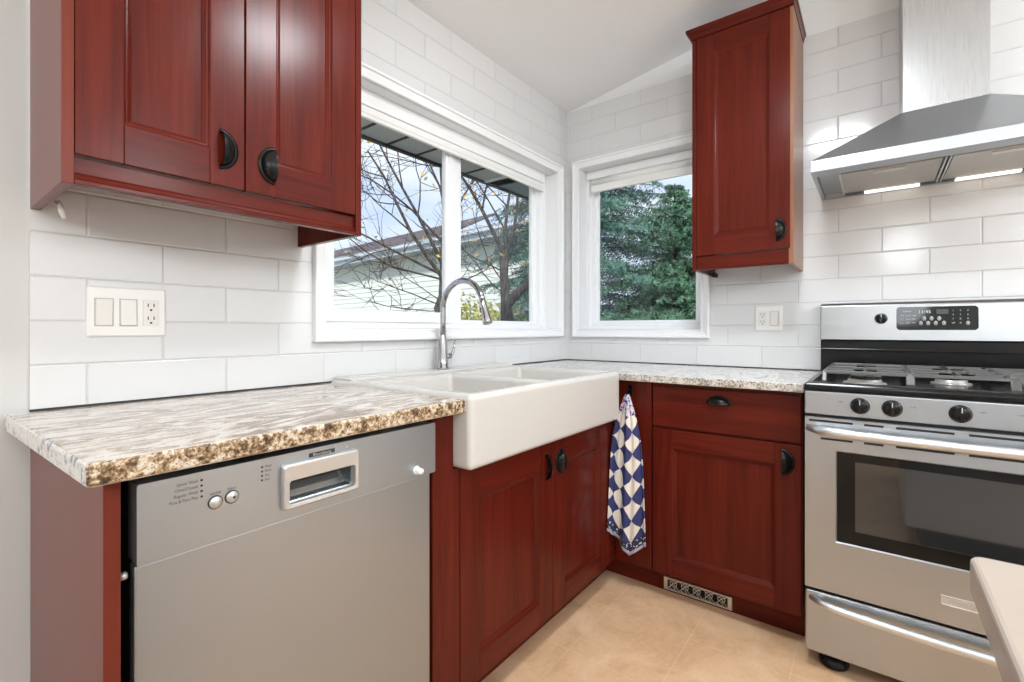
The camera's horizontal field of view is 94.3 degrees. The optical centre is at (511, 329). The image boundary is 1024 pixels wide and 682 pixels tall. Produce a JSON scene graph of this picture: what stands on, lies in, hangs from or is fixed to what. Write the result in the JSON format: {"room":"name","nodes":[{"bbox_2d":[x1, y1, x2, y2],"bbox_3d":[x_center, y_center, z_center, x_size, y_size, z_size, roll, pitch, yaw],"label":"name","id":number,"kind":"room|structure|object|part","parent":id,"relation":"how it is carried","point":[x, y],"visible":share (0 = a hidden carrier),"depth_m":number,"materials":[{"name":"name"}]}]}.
{"room":"kitchen","nodes":[
{"label":"kitchen","id":0,"kind":"room"},
{"bbox_2d":[0,0,566,681],"bbox_3d":[-1.321,-0.138,0.857,0.160,2.470,5.560,0,0,37],"label":"wall","id":1,"kind":"structure","parent":0,"point":[238,288],"depth_m":1.27,"materials":[{"name":"white tile"}]},
{"bbox_2d":[86,285,165,336],"bbox_3d":[-0.959,-0.044,1.188,0.013,0.123,0.158,0,0,37],"label":"switch plate","id":2,"kind":"object","parent":1,"relation":"attached to","point":[110,311],"visible":1,"depth_m":1.18,"materials":[{"name":"white plastic"}]},
{"bbox_2d":[143,300,158,325],"bbox_3d":[-0.930,-0.042,1.224,0.003,0.067,0.033,0,0,37],"label":"receptacle","id":3,"kind":"object","parent":2,"relation":"attached to","point":[150,307],"depth_m":1.22,"materials":[{"name":"white plastic"}]},
{"bbox_2d":[30,0,360,247],"bbox_3d":[-0.740,-0.757,1.200,0.344,1.037,0.632,0,0,37],"label":"upper cabinet","id":4,"kind":"object","parent":1,"relation":"attached to","point":[248,108],"visible":1,"depth_m":1.05,"materials":[{"name":"brown wood"}]},
{"bbox_3d":[-0.937,-0.771,0.964,0.319,1.008,0.018,0,0,37],"label":"panel","id":5,"kind":"part","parent":4,"relation":"part of","materials":[{"name":"brown wood"}]},
{"bbox_3d":[-0.723,-0.798,0.998,0.020,0.946,0.296,0,0,37],"label":"door","id":6,"kind":"part","parent":4,"relation":"part of","materials":[{"name":"brown wood"}]},
{"bbox_3d":[-0.632,-0.295,1.117,0.020,0.052,0.596,0,0,37],"label":"light rail","id":7,"kind":"part","parent":4,"relation":"part of","materials":[{"name":"brown wood"}]},
{"bbox_3d":[-0.635,-0.407,1.075,0.025,0.091,0.039,0,0,37],"label":"handle","id":8,"kind":"part","parent":4,"relation":"part of","materials":[{"name":"black metal"}]},
{"bbox_3d":[-0.584,-0.399,1.141,0.025,0.091,0.039,0,0,37],"label":"handle","id":9,"kind":"part","parent":4,"relation":"part of","materials":[{"name":"black metal"}]},
{"bbox_3d":[-0.541,-0.798,1.235,0.020,0.946,0.295,0,0,37],"label":"door","id":10,"kind":"part","parent":4,"relation":"part of","materials":[{"name":"brown wood"}]},
{"bbox_3d":[-0.564,-0.771,1.452,0.319,1.008,0.018,0,0,37],"label":"panel","id":11,"kind":"part","parent":4,"relation":"part of","materials":[{"name":"brown wood"}]},
{"bbox_2d":[29,0,566,409],"bbox_3d":[-0.370,-0.581,1.974,0.007,1.518,2.311,0,0,37],"label":"tile backsplash","id":12,"kind":"structure","parent":1,"relation":"attached to","point":[238,288],"depth_m":1.38,"materials":[{"name":"white tile"}]},
{"bbox_2d":[312,61,563,341],"bbox_3d":[-0.245,-0.462,2.251,0.195,1.007,1.573,0,0,37],"label":"window","id":13,"kind":"structure","parent":1,"relation":"in","point":[546,208],"depth_m":2.22,"materials":[{"name":"white paint"}]},
{"bbox_3d":[-0.497,-0.462,1.975,0.034,0.862,0.680,0,0,37],"label":"sash","id":14,"kind":"part","parent":13,"relation":"part of","materials":[{"name":"clear glass"}]},
{"bbox_3d":[-0.279,-0.461,2.276,0.070,0.916,1.480,0,0,37],"label":"frame","id":15,"kind":"part","parent":13,"relation":"part of","materials":[{"name":"white plastic"}]},
{"bbox_2d":[361,87,544,191],"bbox_3d":[-0.249,-0.865,2.232,0.024,0.108,1.434,0,0,37],"label":"roller blind","id":16,"kind":"object","parent":13,"relation":"attached to","point":[375,108],"visible":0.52,"depth_m":2.13,"materials":[{"name":"white paint"}]},
{"bbox_3d":[-0.076,-0.457,2.546,0.034,0.872,0.745,0,0,37],"label":"sash","id":17,"kind":"part","parent":13,"relation":"part of","materials":[{"name":"white plastic"}]},
{"bbox_2d":[361,117,528,200],"bbox_3d":[-1.606,-1.256,1.353,0.885,0.135,7.200,0,0,37],"label":"roof eave","id":18,"kind":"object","parent":1,"relation":"attached to","point":[372,132],"depth_m":3.26,"materials":[{"name":"grey"}]},
{"bbox_2d":[408,0,766,112],"bbox_3d":[0.669,-1.774,-0.704,5.500,1.008,5.900,0,0,37],"label":"ceiling","id":19,"kind":"structure","parent":0,"point":[573,53],"depth_m":2.23,"materials":[{"name":"white paint"}]},
{"bbox_2d":[481,536,901,681],"bbox_3d":[0.664,1.122,-0.662,5.160,0.050,5.560,0,0,37],"label":"floor","id":20,"kind":"structure","parent":0,"point":[619,628],"depth_m":1.64,"materials":[{"name":"beige tile"}]},
{"bbox_2d":[30,448,120,681],"bbox_3d":[-0.824,0.657,0.879,0.597,0.878,0.020,0,0,37],"label":"cabinet end panel","id":21,"kind":"object","parent":20,"relation":"on","point":[75,529],"visible":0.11,"depth_m":0.81,"materials":[{"name":"red wood"}]},
{"bbox_2d":[121,421,434,681],"bbox_3d":[-0.608,0.664,1.113,0.622,0.866,0.614,0,0,37],"label":"dishwasher","id":22,"kind":"object","parent":20,"relation":"on","point":[308,562],"visible":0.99,"depth_m":0.89,"materials":[{"name":"grey metal"}]},
{"bbox_2d":[121,480,131,681],"bbox_3d":[-0.630,0.614,1.139,0.555,0.766,0.592,0,0,37],"label":"tub","id":23,"kind":"object","parent":22,"relation":"in","point":[126,564],"depth_m":0.75,"materials":[{"name":"black"}]},
{"bbox_3d":[-0.392,0.292,0.956,0.047,0.122,0.600,0,0,37],"label":"control panel","id":24,"kind":"part","parent":22,"relation":"part of","materials":[{"name":"silver metal"}]},
{"bbox_3d":[-0.382,0.291,0.940,0.039,0.084,0.159,0,0,37],"label":"pocket handle","id":25,"kind":"part","parent":22,"relation":"part of","materials":[{"name":"silver metal"}]},
{"bbox_3d":[-0.220,0.335,1.126,0.021,0.021,0.021,0,0,37],"label":"door latch knob","id":26,"kind":"part","parent":22,"relation":"part of","materials":[{"name":"white plastic"}]},
{"bbox_2d":[425,415,458,681],"bbox_3d":[-0.408,0.657,1.423,0.597,0.878,0.098,0,0,37],"label":"filler panel","id":27,"kind":"object","parent":20,"relation":"on","point":[444,482],"visible":0.13,"depth_m":1.23,"materials":[{"name":"red wood"}]},
{"bbox_2d":[4,383,464,487],"bbox_3d":[-0.606,0.200,1.129,0.638,0.035,0.765,0,0,37],"label":"countertop","id":28,"kind":"structure","parent":27,"relation":"on","point":[100,445],"depth_m":0.93,"materials":[{"name":"stone"}]},
{"bbox_2d":[331,363,618,469],"bbox_3d":[-0.091,0.266,1.785,0.654,0.208,0.906,0,0,37],"label":"sink","id":29,"kind":"object","parent":28,"relation":"in","point":[511,410],"visible":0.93,"depth_m":1.55,"materials":[{"name":"white ceramic"}]},
{"bbox_2d":[437,278,492,368],"bbox_3d":[-0.182,-0.023,1.914,0.288,0.369,0.089,0,0,37],"label":"tap","id":30,"kind":"object","parent":29,"relation":"on","point":[443,355],"visible":1,"depth_m":1.95,"materials":[{"name":"silver metal"}]},
{"bbox_3d":[-0.261,0.083,1.999,0.031,0.081,0.051,0,0,37],"label":"lever","id":31,"kind":"part","parent":30,"relation":"part of","materials":[{"name":"silver metal"}]},
{"bbox_3d":[-0.200,-0.090,1.905,0.241,0.234,0.023,0,0,37],"label":"spout","id":32,"kind":"part","parent":30,"relation":"part of","materials":[{"name":"silver metal"}]},
{"bbox_2d":[459,420,614,681],"bbox_3d":[-0.046,0.737,1.875,0.622,0.720,1.058,0,0,37],"label":"base cabinet","id":33,"kind":"object","parent":20,"relation":"on","point":[534,535],"visible":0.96,"depth_m":1.54,"materials":[{"name":"brown wood"}]},
{"bbox_3d":[-0.007,0.684,1.472,0.020,0.612,0.462,0,0,37],"label":"door","id":34,"kind":"part","parent":33,"relation":"part of","materials":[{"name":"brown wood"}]},
{"bbox_3d":[0.136,0.469,1.621,0.025,0.091,0.039,0,0,37],"label":"handle","id":35,"kind":"part","parent":33,"relation":"part of","materials":[{"name":"black metal"}]},
{"bbox_3d":[0.175,0.467,1.672,0.025,0.091,0.039,0,0,37],"label":"handle","id":36,"kind":"part","parent":33,"relation":"part of","materials":[{"name":"black metal"}]},
{"bbox_3d":[0.266,0.684,1.829,0.020,0.612,0.430,0,0,37],"label":"door","id":37,"kind":"part","parent":33,"relation":"part of","materials":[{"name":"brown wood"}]},
{"bbox_2d":[607,394,645,554],"bbox_3d":[0.476,0.603,1.980,0.157,0.666,0.062,0,0,14],"label":"dish towel","id":38,"kind":"object","parent":33,"relation":"attached to","point":[626,507],"visible":1,"depth_m":1.97,"materials":[{"name":"fabric"}]},
{"bbox_2d":[606,380,658,586],"bbox_3d":[0.507,0.655,2.066,0.244,0.884,0.103,0,0,37],"label":"cabinet filler","id":39,"kind":"object","parent":20,"relation":"on","point":[638,566],"visible":0.4,"depth_m":1.98,"materials":[{"name":"brown wood"}]},
{"bbox_2d":[626,385,631,395],"bbox_3d":[0.488,0.261,1.992,0.018,0.052,0.038,0,0,37],"label":"towel hook","id":40,"kind":"object","parent":39,"relation":"attached to","point":[629,388],"visible":0.75,"depth_m":2.00,"materials":[{"name":"black metal"}]},
{"bbox_2d":[653,383,805,636],"bbox_3d":[0.957,0.655,2.016,0.530,0.884,0.624,0,0,37],"label":"base cabinet","id":41,"kind":"object","parent":20,"relation":"on","point":[729,463],"visible":1,"depth_m":1.77,"materials":[{"name":"brown wood"}]},
{"bbox_2d":[518,360,819,392],"bbox_3d":[0.643,0.198,2.220,1.295,0.030,0.681,0,0,37],"label":"countertop","id":42,"kind":"structure","parent":41,"relation":"on","point":[784,380],"depth_m":1.93,"materials":[{"name":"stone"}]},
{"bbox_2d":[664,575,731,610],"bbox_3d":[0.750,1.063,1.925,0.267,0.052,0.020,0,0,37],"label":"floor register","id":43,"kind":"object","parent":41,"relation":"attached to","point":[692,589],"visible":1,"depth_m":1.92,"materials":[{"name":"silver metal"}]},
{"bbox_3d":[0.771,0.266,1.782,0.091,0.032,0.027,0,0,37],"label":"handle","id":44,"kind":"part","parent":41,"relation":"part of","materials":[{"name":"black metal"}]},
{"bbox_3d":[0.791,0.310,1.797,0.524,0.164,0.020,0,0,37],"label":"drawer","id":45,"kind":"part","parent":41,"relation":"part of","materials":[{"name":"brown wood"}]},
{"bbox_3d":[0.954,0.463,1.643,0.039,0.091,0.025,0,0,37],"label":"handle","id":46,"kind":"part","parent":41,"relation":"part of","materials":[{"name":"black metal"}]},
{"bbox_2d":[804,298,1023,681],"bbox_3d":[1.439,0.493,1.560,0.765,1.208,0.745,0,0,37],"label":"gas range","id":47,"kind":"object","parent":20,"relation":"on","point":[914,410],"visible":0.99,"depth_m":1.43,"materials":[{"name":"grey metal"}]},
{"bbox_3d":[1.058,0.234,1.445,0.050,0.050,0.031,0,0,37],"label":"knob","id":48,"kind":"part","parent":47,"relation":"part of","materials":[{"name":"black plastic"}]},
{"bbox_3d":[1.164,0.170,1.568,0.120,0.016,0.120,0,0,37],"label":"burner","id":49,"kind":"part","parent":47,"relation":"part of","materials":[{"name":"silver metal"}]},
{"bbox_3d":[1.473,-0.045,1.895,0.042,0.042,0.034,0,0,37],"label":"knob","id":50,"kind":"part","parent":47,"relation":"part of","materials":[{"name":"black plastic"}]},
{"bbox_3d":[1.119,0.234,1.398,0.050,0.050,0.031,0,0,37],"label":"knob","id":51,"kind":"part","parent":47,"relation":"part of","materials":[{"name":"black plastic"}]},
{"bbox_3d":[1.241,0.870,1.298,0.736,0.033,0.059,0,0,37],"label":"handle","id":52,"kind":"part","parent":47,"relation":"part of","materials":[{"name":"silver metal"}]},
{"bbox_3d":[1.269,0.938,1.335,0.756,0.197,0.052,0,0,37],"label":"drawer","id":53,"kind":"part","parent":47,"relation":"part of","materials":[{"name":"silver metal"}]},
{"bbox_2d":[804,370,1023,403],"bbox_3d":[1.437,0.182,1.554,0.762,0.029,0.611,0,0,37],"label":"cooktop","id":54,"kind":"object","parent":47,"relation":"in","point":[884,388],"depth_m":1.45,"materials":[{"name":"black metal"}]},
{"bbox_3d":[1.268,0.555,1.334,0.756,0.548,0.056,0,0,37],"label":"oven door","id":55,"kind":"part","parent":47,"relation":"part of","materials":[{"name":"silver metal"}]},
{"bbox_3d":[1.269,0.234,1.335,0.760,0.074,0.052,0,0,37],"label":"control panel","id":56,"kind":"part","parent":47,"relation":"part of","materials":[{"name":"silver metal"}]},
{"bbox_3d":[1.235,0.318,1.290,0.751,0.033,0.068,0,0,37],"label":"handle","id":57,"kind":"part","parent":47,"relation":"part of","materials":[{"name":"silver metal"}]},
{"bbox_3d":[1.434,0.170,1.550,0.105,0.016,0.105,0,0,37],"label":"burner","id":58,"kind":"part","parent":47,"relation":"part of","materials":[{"name":"silver metal"}]},
{"bbox_3d":[1.237,0.234,1.308,0.050,0.050,0.031,0,0,37],"label":"knob","id":59,"kind":"part","parent":47,"relation":"part of","materials":[{"name":"black plastic"}]},
{"bbox_2d":[970,557,1023,681],"bbox_3d":[0.332,0.640,-0.611,1.150,0.914,1.638,0,0,37],"label":"kitchen island","id":60,"kind":"object","parent":20,"relation":"on","point":[996,587],"visible":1,"depth_m":0.32,"materials":[{"name":"beige stone"}]},
{"bbox_2d":[567,0,1023,426],"bbox_3d":[2.305,-0.539,1.482,5.160,3.272,0.160,0,0,37],"label":"wall","id":61,"kind":"structure","parent":0,"point":[962,240],"depth_m":2.05,"materials":[{"name":"white tile"}]},
{"bbox_2d":[572,133,709,337],"bbox_3d":[0.727,-0.478,2.680,0.786,1.044,0.195,0,0,37],"label":"window","id":62,"kind":"structure","parent":61,"relation":"in","point":[586,322],"depth_m":2.83,"materials":[{"name":"white paint"}]},
{"bbox_2d":[586,149,691,192],"bbox_3d":[0.717,-0.884,2.667,0.686,0.138,0.044,0,0,37],"label":"roller blind","id":63,"kind":"object","parent":62,"relation":"attached to","point":[677,164],"visible":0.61,"depth_m":2.65,"materials":[{"name":"white fabric"}]},
{"bbox_3d":[0.752,-0.478,2.712,0.697,0.954,0.075,0,0,37],"label":"frame","id":64,"kind":"part","parent":62,"relation":"part of","materials":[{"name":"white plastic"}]},
{"bbox_3d":[0.751,-0.474,2.709,0.644,0.898,0.036,0,0,37],"label":"sash","id":65,"kind":"part","parent":62,"relation":"part of","materials":[{"name":"white plastic"}]},
{"bbox_2d":[686,0,805,277],"bbox_3d":[1.046,-0.792,2.123,0.426,1.074,0.349,0,0,37],"label":"upper cabinet","id":66,"kind":"object","parent":61,"relation":"attached to","point":[747,64],"visible":1,"depth_m":2.00,"materials":[{"name":"red wood"}]},
{"bbox_3d":[0.910,-0.776,2.246,0.017,1.025,0.320,0,0,37],"label":"panel","id":67,"kind":"part","parent":66,"relation":"part of","materials":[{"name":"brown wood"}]},
{"bbox_3d":[0.991,-0.266,2.324,0.016,0.020,0.060,0,0,37],"label":"hanging rail","id":68,"kind":"part","parent":66,"relation":"part of","materials":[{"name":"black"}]},
{"bbox_3d":[0.967,-0.293,2.011,0.358,0.059,0.016,0,0,37],"label":"light rail","id":69,"kind":"part","parent":66,"relation":"part of","materials":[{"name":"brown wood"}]},
{"bbox_3d":[0.969,-0.807,2.007,0.362,0.961,0.020,0,0,37],"label":"door","id":70,"kind":"part","parent":66,"relation":"part of","materials":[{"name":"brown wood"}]},
{"bbox_3d":[1.047,-1.309,2.124,0.426,0.040,0.347,0,0,37],"label":"crown","id":71,"kind":"part","parent":66,"relation":"part of","materials":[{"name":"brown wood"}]},
{"bbox_3d":[1.075,-0.403,1.897,0.037,0.096,0.025,0,0,37],"label":"handle","id":72,"kind":"part","parent":66,"relation":"part of","materials":[{"name":"black metal"}]},
{"bbox_3d":[1.208,-0.776,2.018,0.017,1.025,0.320,0,0,37],"label":"panel","id":73,"kind":"part","parent":66,"relation":"part of","materials":[{"name":"beige wood"}]},
{"bbox_2d":[755,305,782,330],"bbox_3d":[1.199,-0.052,2.220,0.115,0.118,0.013,0,0,37],"label":"outlet plate","id":74,"kind":"object","parent":61,"relation":"attached to","point":[767,318],"visible":1,"depth_m":2.22,"materials":[{"name":"white plastic"}]},
{"bbox_2d":[758,311,765,325],"bbox_3d":[1.178,-0.051,2.234,0.033,0.067,0.003,0,0,37],"label":"receptacle","id":75,"kind":"object","parent":74,"relation":"attached to","point":[761,314],"depth_m":2.24,"materials":[{"name":"white plastic"}]},
{"bbox_2d":[810,0,1023,199],"bbox_3d":[1.528,-1.045,1.679,0.762,0.956,0.468,0,0,37],"label":"range hood","id":76,"kind":"object","parent":61,"relation":"attached to","point":[949,127],"visible":1,"depth_m":1.65,"materials":[{"name":"silver metal"}]},
{"bbox_3d":[1.302,-0.578,1.874,0.006,0.018,0.333,0,0,37],"label":"rail","id":77,"kind":"part","parent":76,"relation":"part of","materials":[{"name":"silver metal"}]},
{"bbox_3d":[1.538,-0.577,1.693,0.016,0.018,0.333,0,0,37],"label":"rail","id":78,"kind":"part","parent":76,"relation":"part of","materials":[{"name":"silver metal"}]},
{"label":"outside","id":79,"kind":"structure","parent":0,"visible":0},
{"bbox_3d":[-6.949,1.847,14.761,54.000,0.100,70.000,0,0,37],"label":"ground","id":80,"kind":"structure","parent":79,"visible":0},
{"bbox_2d":[334,212,528,320],"bbox_3d":[-4.593,-0.403,13.370,14.800,4.400,2.045,0,0,43],"label":"house","id":81,"kind":"structure","parent":80,"relation":"on","point":[429,284],"depth_m":10.49,"materials":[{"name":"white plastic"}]},
{"bbox_2d":[334,139,528,311],"bbox_3d":[-1.444,-0.686,5.199,3.344,4.970,2.442,0,0,-40],"label":"bare tree","id":82,"kind":"object","parent":80,"relation":"on","point":[435,269],"visible":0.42,"depth_m":4.96,"materials":[{"name":"brown plant"}]},
{"bbox_2d":[357,146,528,320],"bbox_3d":[-0.627,-0.640,5.560,2.871,4.873,1.774,0,0,8],"label":"bare tree","id":83,"kind":"object","parent":80,"relation":"on","point":[508,300],"visible":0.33,"depth_m":5.50,"materials":[{"name":"brown plant"}]},
{"bbox_2d":[461,292,498,320],"bbox_3d":[-0.538,0.665,5.767,0.876,2.267,0.878,0,0,37],"label":"shrub","id":84,"kind":"object","parent":80,"relation":"on","point":[465,307],"visible":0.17,"depth_m":5.71,"materials":[{"name":"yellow plant"}]},
{"bbox_2d":[474,300,527,320],"bbox_3d":[-0.141,0.688,6.383,0.784,2.221,0.789,0,0,37],"label":"shrub","id":85,"kind":"object","parent":80,"relation":"on","point":[497,304],"visible":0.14,"depth_m":6.34,"materials":[{"name":"green plant"}]},
{"bbox_2d":[474,181,695,320],"bbox_3d":[0.954,-1.953,6.264,3.652,7.500,2.409,0,0,4],"label":"spruce tree","id":86,"kind":"object","parent":80,"relation":"on","point":[620,269],"visible":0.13,"depth_m":6.29,"materials":[{"name":"green plant"}]},
{"bbox_2d":[600,183,695,320],"bbox_3d":[1.921,-0.013,5.402,2.914,3.620,1.929,0,0,8],"label":"spruce tree","id":87,"kind":"object","parent":80,"relation":"on","point":[673,293],"visible":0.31,"depth_m":5.71,"materials":[{"name":"green plant"}]},
{"bbox_2d":[627,211,693,314],"bbox_3d":[3.850,-0.503,10.733,3.450,4.600,2.405,0,0,-8],"label":"spruce tree","id":88,"kind":"object","parent":80,"relation":"on","point":[689,254],"visible":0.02,"depth_m":10.81,"materials":[{"name":"green plant"}]}
]}

